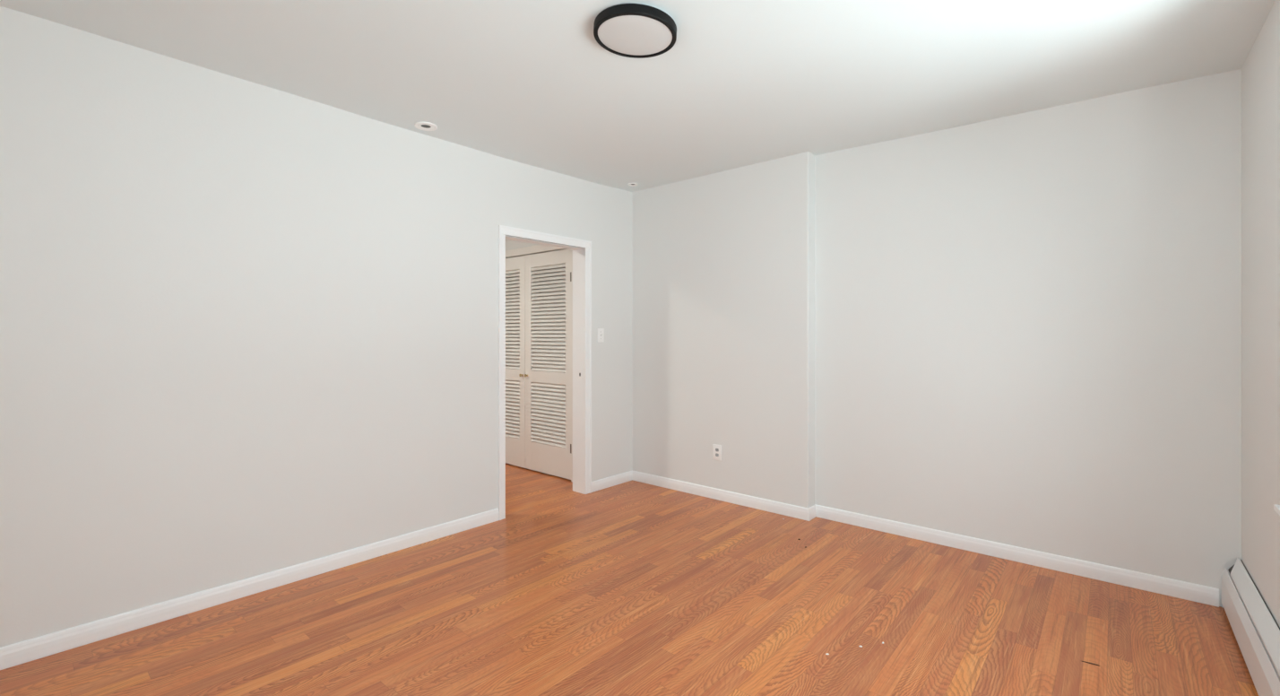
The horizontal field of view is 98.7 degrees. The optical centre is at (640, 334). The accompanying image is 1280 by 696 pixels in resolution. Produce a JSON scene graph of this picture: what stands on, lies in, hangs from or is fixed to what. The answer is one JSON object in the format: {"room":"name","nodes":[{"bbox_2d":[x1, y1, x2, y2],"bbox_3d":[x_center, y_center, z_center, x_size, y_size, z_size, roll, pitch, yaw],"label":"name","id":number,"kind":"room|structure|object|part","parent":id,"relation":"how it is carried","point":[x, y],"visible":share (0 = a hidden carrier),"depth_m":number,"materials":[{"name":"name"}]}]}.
{"room":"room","nodes":[
{"label":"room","id":0,"kind":"room"},
{"bbox_2d":[0,6,631,647],"bbox_3d":[-1.462,-0.030,3.511,0.135,2.700,5.300,0,0,41],"label":"wall","id":1,"kind":"structure","parent":0,"point":[248,329],"depth_m":2.72,"materials":[{"name":"white paint"}]},
{"bbox_2d":[0,508,499,669],"bbox_3d":[-2.074,1.278,2.689,0.014,0.085,3.254,0,0,41],"label":"baseboard","id":2,"kind":"structure","parent":1,"relation":"attached to","point":[31,649],"depth_m":2.68,"materials":[{"name":"white wood"}]},
{"bbox_2d":[510,239,573,490],"bbox_3d":[-0.826,0.267,4.361,0.014,2.106,0.904,0,0,41],"label":"trim","id":3,"kind":"structure","parent":1,"relation":"attached to","point":[510,239],"depth_m":4.65,"materials":[{"name":"white wood"}]},
{"bbox_2d":[498,224,591,519],"bbox_3d":[-0.709,0.267,4.265,0.018,2.106,0.912,0,0,41],"label":"trim","id":4,"kind":"structure","parent":1,"relation":"attached to","point":[503,230],"depth_m":4.11,"materials":[{"name":"white wood"}]},
{"bbox_2d":[505,234,584,493],"bbox_3d":[-0.772,0.274,4.309,0.135,2.092,0.826,0,0,41],"label":"trim","id":5,"kind":"structure","parent":1,"relation":"attached to","point":[578,252],"depth_m":4.60,"materials":[{"name":"white wood"}]},
{"bbox_2d":[596,328,604,342],"bbox_3d":[-0.332,0.002,4.700,0.019,0.120,0.076,0,0,41],"label":"light switch","id":6,"kind":"object","parent":1,"relation":"attached to","point":[600,331],"visible":1,"depth_m":4.70,"materials":[{"name":"white plastic"}]},
{"bbox_2d":[591,470,632,492],"bbox_3d":[-0.238,1.278,4.813,0.014,0.085,0.530,0,0,41],"label":"baseboard","id":7,"kind":"structure","parent":1,"relation":"attached to","point":[615,480],"depth_m":4.79,"materials":[{"name":"white wood"}]},
{"bbox_2d":[505,269,538,365],"bbox_3d":[-3.000,-0.030,4.710,0.100,2.700,5.500,0,0,41],"label":"wall","id":8,"kind":"structure","parent":0,"point":[535,270],"depth_m":6.41,"materials":[{"name":"white paint"}]},
{"bbox_2d":[505,239,566,368],"bbox_3d":[-0.799,-0.030,5.780,1.830,2.700,1.000,0,0,41],"label":"wall","id":9,"kind":"structure","parent":0,"point":[509,244],"depth_m":6.40,"materials":[{"name":"white paint"}]},
{"bbox_2d":[505,255,525,467],"bbox_3d":[-1.396,0.263,5.629,0.699,2.090,0.070,0,0,41],"label":"closet door","id":10,"kind":"structure","parent":9,"relation":"in","point":[515,330],"depth_m":5.51,"materials":[{"name":"white paint"}]},
{"bbox_3d":[-1.378,-0.720,5.637,0.515,0.125,0.032,0,0,41],"label":"rail","id":11,"kind":"part","parent":10,"relation":"part of","materials":[{"name":"white paint"}]},
{"bbox_3d":[-1.378,0.400,5.637,0.515,0.110,0.032,0,0,41],"label":"rail","id":12,"kind":"part","parent":10,"relation":"part of","materials":[{"name":"white paint"}]},
{"bbox_3d":[-1.378,1.171,5.637,0.515,0.273,0.032,0,0,41],"label":"rail","id":13,"kind":"part","parent":10,"relation":"part of","materials":[{"name":"white paint"}]},
{"bbox_3d":[-1.379,-0.157,5.636,0.519,0.999,0.028,0,0,41],"label":"louver panel","id":14,"kind":"part","parent":10,"relation":"part of","materials":[{"name":"white paint"}]},
{"bbox_3d":[-1.379,0.744,5.636,0.519,0.577,0.028,0,0,41],"label":"louver panel","id":15,"kind":"part","parent":10,"relation":"part of","materials":[{"name":"white paint"}]},
{"bbox_2d":[505,244,572,481],"bbox_3d":[-1.099,0.230,5.435,1.497,2.180,0.116,0,0,41],"label":"trim","id":16,"kind":"structure","parent":9,"relation":"attached to","point":[537,248],"depth_m":4.94,"materials":[{"name":"white paint"}]},
{"bbox_2d":[524,249,570,479],"bbox_3d":[-0.871,0.263,5.175,0.682,2.090,0.070,0,0,41],"label":"closet door","id":17,"kind":"structure","parent":9,"relation":"in","point":[548,388],"depth_m":5.18,"materials":[{"name":"white paint"}]},
{"bbox_3d":[-0.859,-0.720,5.189,0.512,0.125,0.032,0,0,41],"label":"rail","id":18,"kind":"part","parent":17,"relation":"part of","materials":[{"name":"white paint"}]},
{"bbox_3d":[-0.859,0.400,5.189,0.512,0.110,0.032,0,0,41],"label":"rail","id":19,"kind":"part","parent":17,"relation":"part of","materials":[{"name":"white paint"}]},
{"bbox_3d":[-0.859,1.171,5.189,0.512,0.273,0.032,0,0,41],"label":"rail","id":20,"kind":"part","parent":17,"relation":"part of","materials":[{"name":"white paint"}]},
{"bbox_3d":[-0.860,-0.157,5.188,0.516,0.999,0.028,0,0,41],"label":"louver panel","id":21,"kind":"part","parent":17,"relation":"part of","materials":[{"name":"white paint"}]},
{"bbox_3d":[-0.860,0.744,5.188,0.516,0.577,0.028,0,0,41],"label":"louver panel","id":22,"kind":"part","parent":17,"relation":"part of","materials":[{"name":"white paint"}]},
{"bbox_2d":[0,463,1258,695],"bbox_3d":[-0.734,1.380,2.816,6.207,0.120,5.600,0,0,41],"label":"floor","id":23,"kind":"structure","parent":0,"point":[632,587],"depth_m":2.53,"materials":[{"name":"brown wood"}]},
{"bbox_2d":[1219,556,1279,695],"bbox_3d":[1.688,1.191,1.308,0.070,0.258,3.547,0,0,41],"label":"baseboard heater","id":24,"kind":"object","parent":23,"relation":"on","point":[1256,630],"visible":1,"depth_m":2.15,"materials":[{"name":"grey metal"}]},
{"bbox_3d":[1.722,1.194,1.296,0.003,0.244,3.514,0,0,41],"label":"plate","id":25,"kind":"part","parent":24,"relation":"part of","materials":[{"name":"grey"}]},
{"bbox_2d":[0,0,1275,191],"bbox_3d":[-0.185,-1.359,2.090,3.967,0.201,4.860,0,0,41],"label":"ceiling","id":26,"kind":"structure","parent":0,"point":[741,82],"depth_m":2.58,"materials":[{"name":"white paint"}]},
{"bbox_2d":[414,121,437,130],"bbox_3d":[-1.309,-1.275,3.360,0.132,0.010,0.132,0,0,41],"label":"recessed light","id":27,"kind":"object","parent":26,"relation":"in","point":[421,125],"visible":1,"depth_m":3.36,"materials":[{"name":"white plastic"}]},
{"bbox_2d":[627,182,638,186],"bbox_3d":[-0.061,-1.293,4.719,0.088,0.010,0.088,0,0,41],"label":"recessed light","id":28,"kind":"object","parent":26,"relation":"in","point":[628,184],"visible":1,"depth_m":4.72,"materials":[{"name":"white plastic"}]},
{"bbox_2d":[593,3,676,58],"bbox_3d":[-0.020,-1.256,2.282,0.346,0.059,0.346,0,0,-30],"label":"ceiling light","id":29,"kind":"object","parent":26,"relation":"attached to","point":[635,30],"visible":1,"depth_m":2.24,"materials":[{"name":"white plastic"}]},
{"bbox_2d":[597,15,672,55],"bbox_3d":[-0.020,-1.251,2.282,0.309,0.028,0.309,3,0,41],"label":"diffuser","id":30,"kind":"object","parent":29,"relation":"attached to","point":[620,35],"depth_m":2.26,"materials":[{"name":"white plastic"}]},
{"bbox_2d":[631,69,1241,606],"bbox_3d":[1.563,-0.030,3.817,4.042,2.700,0.320,0,0,41],"label":"wall","id":31,"kind":"structure","parent":0,"point":[1024,330],"depth_m":3.33,"materials":[{"name":"white paint"}]},
{"bbox_2d":[712,443,721,460],"bbox_3d":[0.621,0.942,4.415,0.080,0.124,0.009,0,0,41],"label":"power outlet","id":32,"kind":"object","parent":31,"relation":"attached to","point":[716,448],"visible":1,"depth_m":4.41,"materials":[{"name":"white plastic"}]},
{"bbox_2d":[632,470,1219,606],"bbox_3d":[1.376,1.278,3.837,3.702,0.085,0.134,0,0,41],"label":"baseboard","id":33,"kind":"structure","parent":31,"relation":"attached to","point":[1193,592],"depth_m":3.36,"materials":[{"name":"white wood"}]},
{"bbox_2d":[1241,0,1279,627],"bbox_3d":[1.395,-0.030,0.724,0.250,2.700,4.820,0,0,41],"label":"wall","id":34,"kind":"structure","parent":0,"point":[1260,70],"depth_m":2.28,"materials":[{"name":"white paint"}]},
{"bbox_2d":[1273,503,1279,515],"bbox_3d":[1.604,-0.208,0.992,0.285,1.784,2.236,0,0,41],"label":"window","id":35,"kind":"structure","parent":34,"relation":"in","point":[1276,507],"depth_m":1.90,"materials":[{"name":"white plastic"}]}
]}

